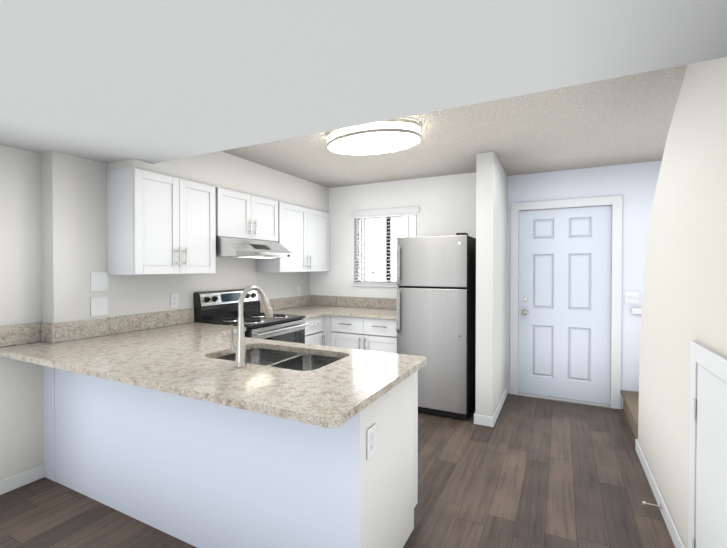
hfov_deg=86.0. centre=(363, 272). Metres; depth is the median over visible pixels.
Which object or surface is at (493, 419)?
baseboard
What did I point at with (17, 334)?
backsplash
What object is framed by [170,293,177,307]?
outlet
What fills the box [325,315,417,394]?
base cabinet
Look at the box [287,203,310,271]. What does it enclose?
upper cabinet
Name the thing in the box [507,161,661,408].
wall
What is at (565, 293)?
entry door
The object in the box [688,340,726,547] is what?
closet door
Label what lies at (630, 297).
light switch
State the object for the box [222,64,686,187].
ceiling
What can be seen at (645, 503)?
door stop
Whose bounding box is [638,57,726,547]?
wall
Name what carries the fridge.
on the floor
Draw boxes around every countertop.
[0,322,426,427]
[260,305,395,319]
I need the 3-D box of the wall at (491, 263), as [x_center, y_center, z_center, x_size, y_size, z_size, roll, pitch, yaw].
[1.331,0.094,3.967,0.145,2.520,1.150,0,1,27]
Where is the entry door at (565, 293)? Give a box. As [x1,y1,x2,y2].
[510,196,621,408]
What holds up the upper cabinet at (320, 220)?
attached to the wall at (53, 234)
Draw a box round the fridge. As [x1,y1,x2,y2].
[396,233,475,419]
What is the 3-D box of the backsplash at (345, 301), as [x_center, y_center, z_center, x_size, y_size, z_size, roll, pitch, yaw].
[-0.040,0.365,4.782,1.501,0.127,0.021,0,1,27]
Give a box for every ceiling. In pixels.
[0,0,726,163]
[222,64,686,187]
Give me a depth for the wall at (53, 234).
2.58 m
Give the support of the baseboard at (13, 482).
attached to the wall at (53, 234)
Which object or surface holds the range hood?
attached to the wall at (53, 234)
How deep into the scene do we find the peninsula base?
1.90 m
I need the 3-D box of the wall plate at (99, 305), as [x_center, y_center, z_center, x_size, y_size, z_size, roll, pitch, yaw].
[-1.890,0.244,2.789,0.006,0.135,0.115,0,1,27]
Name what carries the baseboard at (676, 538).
attached to the wall at (684, 300)
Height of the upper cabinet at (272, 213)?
0.751 m
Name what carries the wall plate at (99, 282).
attached to the wall at (53, 234)
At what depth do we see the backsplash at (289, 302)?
4.70 m
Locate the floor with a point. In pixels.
(527, 472)
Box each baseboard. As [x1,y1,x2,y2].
[0,464,44,494]
[491,386,507,426]
[635,439,684,547]
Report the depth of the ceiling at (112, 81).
1.41 m
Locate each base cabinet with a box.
[305,315,324,345]
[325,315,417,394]
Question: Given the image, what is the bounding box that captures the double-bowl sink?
[215,348,341,370]
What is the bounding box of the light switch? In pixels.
[625,291,638,303]
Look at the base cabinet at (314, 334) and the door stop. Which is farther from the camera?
the base cabinet at (314, 334)
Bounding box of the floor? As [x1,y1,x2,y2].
[0,393,674,547]
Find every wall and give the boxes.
[0,145,309,479]
[310,172,475,333]
[475,151,507,416]
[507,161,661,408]
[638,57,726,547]
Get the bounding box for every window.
[352,215,416,286]
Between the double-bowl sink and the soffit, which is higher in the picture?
the soffit
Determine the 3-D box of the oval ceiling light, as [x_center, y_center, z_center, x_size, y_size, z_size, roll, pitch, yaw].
[0.069,-0.998,2.905,0.740,0.105,0.490,0,1,27]
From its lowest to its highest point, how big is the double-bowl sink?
0.212 m
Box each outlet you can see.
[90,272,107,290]
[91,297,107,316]
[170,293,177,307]
[367,424,375,459]
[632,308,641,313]
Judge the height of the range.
1.185 m
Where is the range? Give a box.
[193,289,307,343]
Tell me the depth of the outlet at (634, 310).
3.78 m
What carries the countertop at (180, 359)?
on the peninsula base
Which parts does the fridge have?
handle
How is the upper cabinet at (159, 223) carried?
attached to the wall at (53, 234)
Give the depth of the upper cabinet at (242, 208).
3.61 m
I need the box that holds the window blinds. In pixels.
[351,206,418,284]
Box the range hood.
[216,237,292,258]
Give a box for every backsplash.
[0,322,43,346]
[44,308,193,342]
[259,295,311,311]
[312,295,395,308]
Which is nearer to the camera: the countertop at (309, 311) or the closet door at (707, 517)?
the closet door at (707, 517)
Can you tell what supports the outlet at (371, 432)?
attached to the peninsula base
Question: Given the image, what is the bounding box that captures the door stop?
[642,501,661,508]
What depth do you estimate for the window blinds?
4.69 m
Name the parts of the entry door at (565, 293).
knob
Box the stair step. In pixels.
[621,390,638,438]
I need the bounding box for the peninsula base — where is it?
[43,366,413,547]
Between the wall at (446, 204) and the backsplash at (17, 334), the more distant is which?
the wall at (446, 204)
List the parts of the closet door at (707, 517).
handle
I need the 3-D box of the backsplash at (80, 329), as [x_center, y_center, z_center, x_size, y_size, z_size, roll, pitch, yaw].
[-1.781,0.388,3.012,0.039,0.127,1.093,0,1,27]
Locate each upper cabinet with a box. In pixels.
[107,166,190,274]
[187,179,226,273]
[227,188,258,271]
[259,196,286,271]
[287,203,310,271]
[311,208,329,271]
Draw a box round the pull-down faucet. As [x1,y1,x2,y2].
[230,286,272,367]
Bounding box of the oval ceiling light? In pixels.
[327,118,420,154]
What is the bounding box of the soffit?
[107,151,328,211]
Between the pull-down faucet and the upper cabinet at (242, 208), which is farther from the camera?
the upper cabinet at (242, 208)

